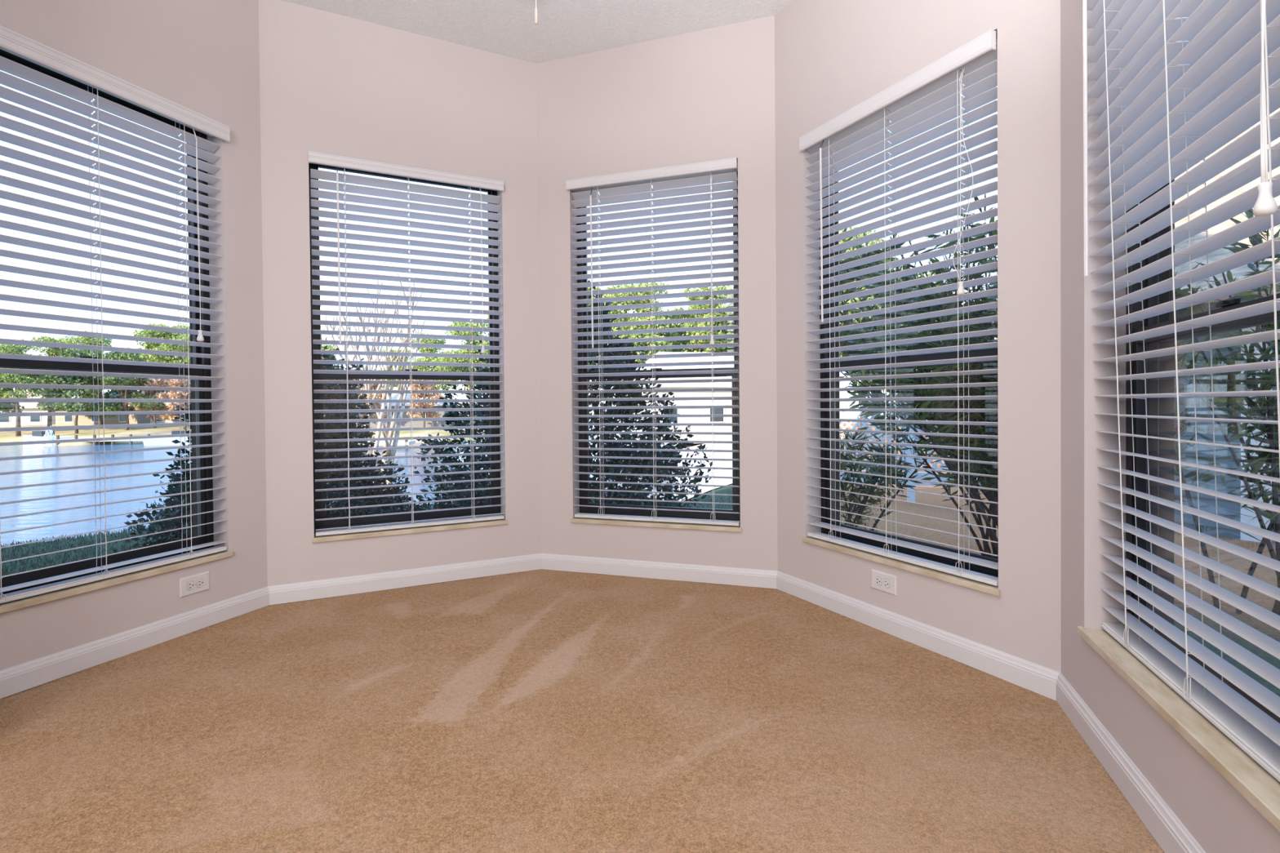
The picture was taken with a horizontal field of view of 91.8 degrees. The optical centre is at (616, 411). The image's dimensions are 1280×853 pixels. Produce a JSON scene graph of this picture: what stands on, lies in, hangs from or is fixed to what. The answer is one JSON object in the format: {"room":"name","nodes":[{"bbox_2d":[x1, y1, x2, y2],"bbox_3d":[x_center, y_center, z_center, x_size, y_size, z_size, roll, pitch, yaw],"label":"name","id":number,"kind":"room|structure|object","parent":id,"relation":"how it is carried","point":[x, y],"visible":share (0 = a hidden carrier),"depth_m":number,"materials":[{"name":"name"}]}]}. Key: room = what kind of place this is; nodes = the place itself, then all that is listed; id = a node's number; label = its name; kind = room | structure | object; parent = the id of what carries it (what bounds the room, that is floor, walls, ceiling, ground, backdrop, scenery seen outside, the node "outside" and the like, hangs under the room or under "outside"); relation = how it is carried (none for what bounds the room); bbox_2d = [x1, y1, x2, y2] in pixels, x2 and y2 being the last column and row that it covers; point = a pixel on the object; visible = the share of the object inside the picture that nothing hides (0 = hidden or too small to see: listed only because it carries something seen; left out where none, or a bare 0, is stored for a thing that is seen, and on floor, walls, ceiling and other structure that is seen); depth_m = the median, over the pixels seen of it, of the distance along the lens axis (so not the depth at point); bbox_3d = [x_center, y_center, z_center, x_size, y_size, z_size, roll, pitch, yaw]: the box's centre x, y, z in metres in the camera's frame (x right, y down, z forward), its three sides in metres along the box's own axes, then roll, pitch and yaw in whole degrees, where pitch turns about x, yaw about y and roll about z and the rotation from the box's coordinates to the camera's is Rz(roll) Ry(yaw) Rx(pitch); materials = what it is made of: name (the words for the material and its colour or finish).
{"room":"empty sunroom","nodes":[
{"label":"empty sunroom","id":0,"kind":"room"},
{"bbox_2d":[0,0,267,670],"bbox_3d":[-1.881,-0.313,2.257,0.170,3.090,1.350,0,1,21],"label":"wall","id":1,"kind":"structure","parent":0,"point":[201,56],"depth_m":2.61,"materials":[{"name":"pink paint"}]},
{"bbox_2d":[0,48,233,613],"bbox_3d":[-1.892,-0.292,2.228,0.195,1.827,0.926,0,1,21],"label":"window","id":2,"kind":"structure","parent":1,"relation":"in","point":[207,517],"depth_m":2.46,"materials":[{"name":"black"}]},
{"bbox_2d":[0,25,230,604],"bbox_3d":[-1.829,-0.303,2.201,0.085,1.794,0.942,0,1,21],"label":"window blind","id":3,"kind":"object","parent":2,"relation":"attached to","point":[11,42],"visible":1,"depth_m":2.20,"materials":[{"name":"white plastic"}]},
{"bbox_2d":[0,586,269,698],"bbox_3d":[-1.798,0.841,2.205,0.015,0.083,1.280,0,1,21],"label":"baseboard","id":4,"kind":"structure","parent":1,"relation":"attached to","point":[15,679],"depth_m":2.23,"materials":[{"name":"white wood"}]},
{"bbox_2d":[179,571,209,598],"bbox_3d":[-1.692,0.694,2.493,0.008,0.076,0.121,0,1,21],"label":"wall outlet","id":5,"kind":"object","parent":1,"relation":"attached to","point":[195,584],"visible":1,"depth_m":2.49,"materials":[{"name":"white plastic"}]},
{"bbox_2d":[186,581,194,590],"bbox_3d":[-1.698,0.694,2.474,0.001,0.036,0.027,0,1,21],"label":"receptacle","id":6,"kind":"object","parent":5,"relation":"attached to","point":[190,584],"depth_m":2.47,"materials":[{"name":"white plastic"}]},
{"bbox_2d":[196,578,204,587],"bbox_3d":[-1.684,0.694,2.510,0.001,0.036,0.027,0,1,21],"label":"receptacle","id":7,"kind":"object","parent":5,"relation":"attached to","point":[200,582],"depth_m":2.51,"materials":[{"name":"white plastic"}]},
{"bbox_2d":[258,0,541,586],"bbox_3d":[-1.041,-0.331,3.159,1.446,3.090,0.170,-1,1,-26],"label":"wall","id":8,"kind":"structure","parent":0,"point":[331,83],"depth_m":3.00,"materials":[{"name":"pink paint"}]},
{"bbox_2d":[267,553,541,605],"bbox_3d":[-0.990,0.823,3.090,1.305,0.083,0.014,-1,1,-26],"label":"baseboard","id":9,"kind":"structure","parent":8,"relation":"attached to","point":[329,588],"depth_m":3.05,"materials":[{"name":"white wood"}]},
{"bbox_2d":[308,162,507,542],"bbox_3d":[-1.043,-0.307,3.158,0.933,1.820,0.195,-1,1,-26],"label":"window","id":10,"kind":"structure","parent":8,"relation":"in","point":[325,524],"depth_m":3.11,"materials":[{"name":"black"}]},
{"bbox_2d":[308,151,504,536],"bbox_3d":[-1.012,-0.321,3.097,0.918,1.794,0.085,-1,1,-26],"label":"window blind","id":11,"kind":"object","parent":10,"relation":"attached to","point":[315,157],"visible":1,"depth_m":3.08,"materials":[{"name":"white plastic"}]},
{"bbox_2d":[282,0,791,63],"bbox_3d":[-0.916,-1.892,0.144,5.209,0.100,6.740,0,1,18],"label":"ceiling","id":12,"kind":"structure","parent":0,"point":[564,28],"depth_m":2.97,"materials":[{"name":"white paint"}]},
{"bbox_2d":[533,0,537,24],"bbox_3d":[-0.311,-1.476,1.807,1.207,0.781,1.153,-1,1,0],"label":"pull chain","id":13,"kind":"object","parent":12,"relation":"hanging from","point":[535,13],"visible":1,"depth_m":1.73,"materials":[{"name":"white"}]},
{"bbox_2d":[0,568,1164,852],"bbox_3d":[-0.292,0.869,2.260,4.000,0.003,3.000,-1,1,0],"label":"floor","id":14,"kind":"structure","parent":0,"point":[535,711],"depth_m":1.67,"materials":[{"name":"carpet"}]},
{"bbox_2d":[536,15,777,570],"bbox_3d":[0.202,-0.343,3.255,1.393,3.090,0.170,0,1,19],"label":"wall","id":15,"kind":"structure","parent":0,"point":[708,94],"depth_m":3.14,"materials":[{"name":"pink paint"}]},
{"bbox_2d":[570,171,742,532],"bbox_3d":[0.206,-0.324,3.253,0.904,1.829,0.195,0,1,19],"label":"window","id":16,"kind":"structure","parent":15,"relation":"in","point":[735,473],"depth_m":3.26,"materials":[{"name":"black"}]},
{"bbox_2d":[565,157,740,525],"bbox_3d":[0.178,-0.333,3.190,0.893,1.794,0.085,0,1,19],"label":"window blind","id":17,"kind":"object","parent":16,"relation":"attached to","point":[621,188],"visible":1,"depth_m":3.18,"materials":[{"name":"white plastic"}]},
{"bbox_2d":[541,553,777,588],"bbox_3d":[0.183,0.811,3.181,1.252,0.083,0.016,0,1,19],"label":"baseboard","id":18,"kind":"structure","parent":15,"relation":"attached to","point":[633,568],"depth_m":3.16,"materials":[{"name":"white wood"}]},
{"bbox_2d":[774,0,1061,672],"bbox_3d":[1.115,-0.342,2.438,0.170,3.090,1.409,-1,1,-25],"label":"wall","id":19,"kind":"structure","parent":0,"point":[832,56],"depth_m":2.05,"materials":[{"name":"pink paint"}]},
{"bbox_2d":[871,568,896,595],"bbox_3d":[1.040,0.665,2.419,0.008,0.076,0.121,-1,1,-25],"label":"wall outlet","id":20,"kind":"object","parent":19,"relation":"attached to","point":[882,581],"visible":1,"depth_m":2.42,"materials":[{"name":"white plastic"}]},
{"bbox_2d":[875,576,881,586],"bbox_3d":[1.030,0.665,2.436,0.013,0.036,0.025,-1,1,0],"label":"receptacle","id":21,"kind":"object","parent":20,"relation":"attached to","point":[878,579],"depth_m":2.43,"materials":[{"name":"white plastic"}]},
{"bbox_2d":[884,578,889,588],"bbox_3d":[1.046,0.665,2.401,0.013,0.036,0.025,-1,1,0],"label":"receptacle","id":22,"kind":"object","parent":20,"relation":"attached to","point":[886,581],"depth_m":2.40,"materials":[{"name":"white plastic"}]},
{"bbox_2d":[802,72,1000,596],"bbox_3d":[1.116,-0.322,2.436,0.195,1.828,0.905,-1,1,-25],"label":"window","id":23,"kind":"structure","parent":19,"relation":"in","point":[953,579],"depth_m":2.64,"materials":[{"name":"black"}]},
{"bbox_2d":[799,29,998,586],"bbox_3d":[1.054,-0.332,2.407,0.085,1.794,0.883,-1,1,-25],"label":"window blind","id":24,"kind":"object","parent":23,"relation":"attached to","point":[931,96],"visible":0.97,"depth_m":2.31,"materials":[{"name":"white plastic"}]},
{"bbox_2d":[776,571,1059,701],"bbox_3d":[1.042,0.813,2.411,0.014,0.083,1.268,-1,1,-25],"label":"baseboard","id":25,"kind":"structure","parent":19,"relation":"attached to","point":[1041,680],"depth_m":2.21,"materials":[{"name":"white wood"}]},
{"bbox_2d":[1060,0,1279,852],"bbox_3d":[1.182,-0.329,1.231,0.170,3.090,1.350,0,1,20],"label":"wall","id":26,"kind":"structure","parent":0,"point":[1218,817],"depth_m":1.64,"materials":[{"name":"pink paint"}]},
{"bbox_2d":[1056,672,1205,852],"bbox_3d":[1.093,0.826,1.243,0.014,0.083,1.280,0,1,20],"label":"baseboard","id":27,"kind":"structure","parent":26,"relation":"attached to","point":[1170,833],"depth_m":1.38,"materials":[{"name":"white wood"}]},
{"bbox_2d":[1077,157,1279,832],"bbox_3d":[1.169,-0.310,1.196,0.195,1.831,0.922,0,1,20],"label":"window","id":28,"kind":"structure","parent":26,"relation":"in","point":[1252,781],"depth_m":1.57,"materials":[{"name":"black"}]},
{"bbox_2d":[1080,0,1279,782],"bbox_3d":[1.113,-0.320,1.217,0.145,1.796,0.927,0,1,20],"label":"window blind","id":29,"kind":"object","parent":28,"relation":"attached to","point":[1171,95],"visible":1,"depth_m":1.22,"materials":[{"name":"white plastic"}]},
{"label":"outside","id":30,"kind":"structure","parent":0,"visible":0},
{"bbox_2d":[0,420,677,546],"bbox_3d":[-54.977,2.750,64.030,170.000,0.001,112.000,-1,1,0],"label":"lake","id":31,"kind":"structure","parent":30,"point":[28,478],"depth_m":24.54,"materials":[{"name":"blue liquid"}]},
{"bbox_2d":[22,431,73,441],"bbox_3d":[-49.931,2.320,54.025,4.600,1.300,1.700,0,1,14],"label":"boat","id":32,"kind":"object","parent":31,"relation":"on","point":[36,435],"visible":0.46,"depth_m":53.49,"materials":[{"name":"white"}]},
{"bbox_2d":[41,425,56,447],"bbox_3d":[-44.800,1.970,49.026,0.873,1.767,0.982,-1,1,0],"label":"fountain","id":33,"kind":"object","parent":31,"relation":"on","point":[51,435],"visible":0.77,"depth_m":48.92,"materials":[{"name":"white liquid"}]},
{"bbox_2d":[55,434,150,445],"bbox_3d":[-43.170,2.945,53.028,7.500,2.050,2.010,-1,1,-6],"label":"dock","id":34,"kind":"object","parent":31,"relation":"in","point":[112,435],"visible":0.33,"depth_m":52.13,"materials":[{"name":"beige wood"}]},
{"bbox_2d":[142,430,191,445],"bbox_3d":[-35.681,2.226,51.025,5.000,1.300,1.700,-1,1,-17],"label":"boat","id":35,"kind":"object","parent":31,"relation":"on","point":[160,441],"visible":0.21,"depth_m":50.11,"materials":[{"name":"white"}]},
{"bbox_2d":[363,437,415,447],"bbox_3d":[-17.575,2.818,44.029,6.000,2.050,2.010,-1,1,-6],"label":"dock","id":36,"kind":"object","parent":31,"relation":"in","point":[406,442],"visible":0.06,"depth_m":43.30,"materials":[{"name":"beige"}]},
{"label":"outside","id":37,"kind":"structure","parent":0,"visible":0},
{"bbox_2d":[0,402,484,445],"bbox_3d":[-46.990,0.920,78.211,85.658,3.790,54.257,-1,1,0],"label":"land","id":38,"kind":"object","parent":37,"point":[8,436],"visible":0.06,"depth_m":59.20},
{"bbox_2d":[0,351,24,417],"bbox_3d":[-63.749,-2.212,61.878,7.403,9.853,6.410,-1,1,-19],"label":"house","id":39,"kind":"structure","parent":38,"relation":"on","point":[5,407],"depth_m":61.58,"materials":[{"name":"beige"}]},
{"bbox_2d":[0,338,48,436],"bbox_3d":[-58.176,-2.134,59.497,5.875,9.622,5.983,-1,1,-13],"label":"tree","id":40,"kind":"object","parent":38,"relation":"on","point":[4,348],"visible":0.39,"depth_m":58.90,"materials":[{"name":"green plant"}]},
{"bbox_2d":[0,391,55,426],"bbox_3d":[-69.718,0.029,72.998,9.900,5.000,6.900,-1,1,-11],"label":"house","id":41,"kind":"structure","parent":38,"relation":"on","point":[28,406],"depth_m":70.57,"materials":[{"name":"beige"}]},
{"bbox_2d":[30,335,82,426],"bbox_3d":[-59.816,-2.689,65.930,6.669,10.727,6.549,-1,1,-38],"label":"tree","id":42,"kind":"object","parent":38,"relation":"on","point":[51,351],"visible":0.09,"depth_m":65.58,"materials":[{"name":"green plant"}]},
{"bbox_2d":[25,348,111,433],"bbox_3d":[-52.661,-1.831,60.019,6.633,8.828,5.744,-1,1,-3],"label":"tree","id":43,"kind":"object","parent":38,"relation":"on","point":[49,379],"visible":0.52,"depth_m":58.54,"materials":[{"name":"green plant"}]},
{"bbox_2d":[62,330,114,425],"bbox_3d":[-55.416,-2.869,65.844,6.741,11.042,6.865,0,1,37],"label":"tree","id":44,"kind":"object","parent":38,"relation":"on","point":[84,340],"visible":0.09,"depth_m":64.75,"materials":[{"name":"green plant"}]},
{"bbox_2d":[55,391,150,426],"bbox_3d":[-57.602,0.032,71.999,10.900,4.800,6.900,0,1,6],"label":"house","id":45,"kind":"structure","parent":38,"relation":"on","point":[60,420],"depth_m":69.15,"materials":[{"name":"beige"}]},
{"bbox_2d":[92,351,169,430],"bbox_3d":[-47.765,-1.886,60.962,6.633,8.828,5.744,-1,1,-6],"label":"tree","id":46,"kind":"object","parent":38,"relation":"on","point":[120,381],"visible":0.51,"depth_m":60.62,"materials":[{"name":"green plant"}]},
{"bbox_2d":[124,377,177,428],"bbox_3d":[-46.137,-0.751,61.954,3.618,6.607,4.002,0,1,18],"label":"tree","id":47,"kind":"object","parent":38,"relation":"on","point":[161,394],"visible":0.51,"depth_m":61.62,"materials":[{"name":"brown plant"}]},
{"bbox_2d":[127,328,174,361],"bbox_3d":[-56.637,-3.757,76.345,8.501,12.777,7.676,0,1,20],"label":"tree","id":48,"kind":"object","parent":38,"relation":"on","point":[148,346],"visible":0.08,"depth_m":74.81,"materials":[{"name":"green plant"}]},
{"bbox_2d":[139,322,190,381],"bbox_3d":[-54.589,-4.133,76.664,8.149,13.566,9.025,0,1,7],"label":"tree","id":49,"kind":"object","parent":38,"relation":"on","point":[165,347],"visible":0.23,"depth_m":74.01,"materials":[{"name":"green plant"}]},
{"bbox_2d":[150,395,190,423],"bbox_3d":[-45.852,-0.051,69.999,9.900,4.800,6.900,-1,1,-6],"label":"house","id":50,"kind":"structure","parent":38,"relation":"on","point":[160,420],"depth_m":66.73,"materials":[{"name":"beige"}]},
{"bbox_2d":[164,378,191,431],"bbox_3d":[-43.036,-0.635,62.023,3.437,6.277,3.802,-1,1,-40],"label":"tree","id":51,"kind":"object","parent":38,"relation":"on","point":[173,382],"visible":0.44,"depth_m":61.05,"materials":[{"name":"brown plant"}]},
{"bbox_2d":[168,333,190,375],"bbox_3d":[-51.172,-3.550,75.622,7.464,12.225,7.601,0,1,19],"label":"tree","id":52,"kind":"object","parent":38,"relation":"on","point":[180,335],"visible":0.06,"depth_m":73.50,"materials":[{"name":"green plant"}]},
{"bbox_2d":[320,344,342,380],"bbox_3d":[-36.270,-3.025,75.418,6.620,10.648,6.501,0,1,25],"label":"tree","id":53,"kind":"object","parent":38,"relation":"on","point":[329,347],"visible":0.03,"depth_m":75.36,"materials":[{"name":"green plant"}]},
{"bbox_2d":[352,368,387,432],"bbox_3d":[-24.341,-1.086,60.972,3.618,6.607,4.002,-1,1,0],"label":"tree","id":54,"kind":"object","parent":38,"relation":"on","point":[374,386],"visible":0.12,"depth_m":61.15,"materials":[{"name":"brown plant"}]},
{"bbox_2d":[378,347,413,386],"bbox_3d":[-27.518,-2.964,78.641,6.160,10.253,6.821,0,1,31],"label":"tree","id":55,"kind":"object","parent":38,"relation":"on","point":[382,349],"visible":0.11,"depth_m":77.63,"materials":[{"name":"green plant"}]},
{"bbox_2d":[361,386,457,428],"bbox_3d":[-22.773,-0.213,66.000,10.900,4.800,6.900,-1,1,-9],"label":"house","id":56,"kind":"structure","parent":38,"relation":"on","point":[394,396],"depth_m":63.34,"materials":[{"name":"grey"}]},
{"bbox_2d":[406,379,443,426],"bbox_3d":[-18.850,-0.791,61.004,3.437,6.277,3.802,-1,1,-23],"label":"tree","id":57,"kind":"object","parent":38,"relation":"on","point":[415,387],"visible":0.5,"depth_m":60.62,"materials":[{"name":"brown plant"}]},
{"bbox_2d":[400,333,458,390],"bbox_3d":[-22.083,-3.492,74.214,7.111,11.436,6.982,-1,1,-18],"label":"tree","id":58,"kind":"object","parent":38,"relation":"on","point":[424,359],"visible":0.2,"depth_m":72.45,"materials":[{"name":"green plant"}]},
{"bbox_2d":[427,321,488,405],"bbox_3d":[-16.928,-4.014,69.403,7.704,12.620,7.846,-1,1,-3],"label":"tree","id":59,"kind":"object","parent":38,"relation":"on","point":[463,351],"visible":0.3,"depth_m":67.80,"materials":[{"name":"green plant"}]},
{"bbox_2d":[472,314,488,372],"bbox_3d":[-11.839,-4.390,67.344,8.337,13.408,8.186,0,1,13],"label":"tree","id":60,"kind":"object","parent":38,"relation":"on","point":[485,342],"visible":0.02,"depth_m":66.38,"materials":[{"name":"green plant"}]},
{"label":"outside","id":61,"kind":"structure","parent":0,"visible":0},
{"bbox_2d":[671,438,732,501],"bbox_3d":[3.922,2.416,26.780,9.400,2.290,26.500,-1,1,0],"label":"driveway","id":62,"kind":"structure","parent":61,"point":[719,464],"depth_m":24.42,"materials":[{"name":"beige concrete"}]},
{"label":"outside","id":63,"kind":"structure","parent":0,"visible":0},
{"bbox_2d":[0,421,1279,697],"bbox_3d":[0.418,2.100,40.225,155.121,2.850,78.102,-1,1,0],"label":"lawn","id":64,"kind":"structure","parent":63,"point":[1267,575],"depth_m":5.49,"materials":[{"name":"green plant"}]},
{"bbox_2d":[124,337,431,547],"bbox_3d":[-2.576,0.252,4.780,2.203,1.741,1.844,-1,1,-19],"label":"shrub","id":65,"kind":"object","parent":64,"relation":"on","point":[175,523],"visible":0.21,"depth_m":4.59,"materials":[{"name":"green plant"}]},
{"bbox_2d":[320,273,425,502],"bbox_3d":[-5.285,0.030,12.913,2.884,5.368,2.374,-1,1,0],"label":"bare tree","id":66,"kind":"object","parent":64,"relation":"on","point":[387,443],"visible":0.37,"depth_m":12.58,"materials":[{"name":"brown plant"}]},
{"bbox_2d":[0,490,878,576],"bbox_3d":[-4.089,2.369,7.214,17.342,2.645,8.044,-1,1,0],"label":"grass","id":67,"kind":"structure","parent":64,"relation":"on","point":[114,551],"depth_m":5.12,"materials":[{"name":"green plant"}]},
{"bbox_2d":[406,280,712,511],"bbox_3d":[-0.477,-0.031,5.300,2.600,2.335,2.308,0,1,4],"label":"shrub","id":68,"kind":"object","parent":64,"relation":"on","point":[636,470],"visible":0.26,"depth_m":4.91,"materials":[{"name":"green plant"}]},
{"bbox_2d":[587,293,621,371],"bbox_3d":[-3.031,-4.755,59.474,8.582,13.803,8.427,-1,1,-4],"label":"tree","id":69,"kind":"object","parent":64,"relation":"on","point":[605,295],"visible":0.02,"depth_m":58.62,"materials":[{"name":"green plant"}]},
{"bbox_2d":[587,284,635,409],"bbox_3d":[-0.558,-5.346,62.776,9.149,14.986,9.317,-1,1,-34],"label":"tree","id":70,"kind":"object","parent":64,"relation":"on","point":[612,312],"visible":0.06,"depth_m":59.68,"materials":[{"name":"green plant"}]},
{"bbox_2d":[608,281,683,363],"bbox_3d":[1.899,-5.155,59.628,8.908,14.591,9.072,0,1,26],"label":"tree","id":71,"kind":"object","parent":64,"relation":"on","point":[637,293],"visible":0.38,"depth_m":57.54,"materials":[{"name":"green plant"}]},
{"bbox_2d":[611,351,733,444],"bbox_3d":[5.490,-1.115,43.991,10.400,6.200,8.900,-1,1,-14],"label":"house","id":72,"kind":"structure","parent":64,"relation":"on","point":[707,384],"depth_m":39.98,"materials":[{"name":"beige"}]},
{"bbox_2d":[666,306,706,352],"bbox_3d":[6.927,-4.361,63.530,7.846,12.620,7.704,-1,1,-5],"label":"tree","id":73,"kind":"object","parent":64,"relation":"on","point":[679,316],"visible":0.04,"depth_m":62.40,"materials":[{"name":"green plant"}]},
{"bbox_2d":[670,282,733,352],"bbox_3d":[9.947,-5.241,60.758,8.908,14.591,9.072,-1,1,-35],"label":"tree","id":74,"kind":"object","parent":64,"relation":"on","point":[721,287],"visible":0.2,"depth_m":59.45,"materials":[{"name":"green plant"}]},
{"bbox_2d":[706,302,733,352],"bbox_3d":[12.382,-4.661,55.285,8.718,13.400,10.068,-1,1,-17],"label":"tree","id":75,"kind":"object","parent":64,"relation":"on","point":[730,304],"visible":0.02,"depth_m":55.42,"materials":[{"name":"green plant"}]},
{"bbox_2d":[839,226,889,357],"bbox_3d":[10.101,-3.607,29.426,6.473,10.411,6.356,0,1,25],"label":"tree","id":76,"kind":"object","parent":64,"relation":"on","point":[871,242],"visible":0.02,"depth_m":28.08,"materials":[{"name":"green plant"}]},
{"bbox_2d":[843,248,902,440],"bbox_3d":[12.834,-3.299,31.243,5.875,9.622,5.983,0,1,18],"label":"tree","id":77,"kind":"object","parent":64,"relation":"on","point":[887,259],"visible":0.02,"depth_m":30.87,"materials":[{"name":"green plant"}]},
{"bbox_2d":[840,417,944,530],"bbox_3d":[1.773,0.512,4.751,1.471,1.186,1.000,-1,1,0],"label":"bush","id":78,"kind":"object","parent":64,"relation":"on","point":[875,469],"visible":0.59,"depth_m":4.67,"materials":[{"name":"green plant"}]},
{"bbox_2d":[847,267,969,401],"bbox_3d":[13.225,-2.668,28.807,6.218,8.276,5.385,-1,1,-32],"label":"tree","id":79,"kind":"object","parent":64,"relation":"on","point":[855,382],"visible":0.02,"depth_m":28.00,"materials":[{"name":"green plant"}]},
{"bbox_2d":[840,402,980,502],"bbox_3d":[4.278,0.634,9.002,2.400,1.700,0.100,0,1,22],"label":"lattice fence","id":80,"kind":"object","parent":64,"relation":"on","point":[911,495],"visible":0.13,"depth_m":9.01,"materials":[{"name":"white"}]},
{"bbox_2d":[839,187,1206,559],"bbox_3d":[2.366,-0.206,4.244,3.025,2.624,2.050,-1,1,-25],"label":"tree","id":81,"kind":"object","parent":64,"relation":"on","point":[993,443],"visible":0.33,"depth_m":3.99,"materials":[{"name":"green plant"}]},
{"bbox_2d":[982,103,1279,543],"bbox_3d":[8.884,-1.451,7.126,8.600,6.120,4.720,0,1,21],"label":"house","id":82,"kind":"structure","parent":64,"relation":"on","point":[1206,502],"depth_m":6.64,"materials":[{"name":"grey"}]},
{"bbox_2d":[1173,208,1279,615],"bbox_3d":[3.380,0.021,3.208,1.267,2.191,1.502,-1,1,-38],"label":"tree","id":83,"kind":"object","parent":64,"relation":"on","point":[1268,379],"visible":0.48,"depth_m":3.20,"materials":[{"name":"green plant"}]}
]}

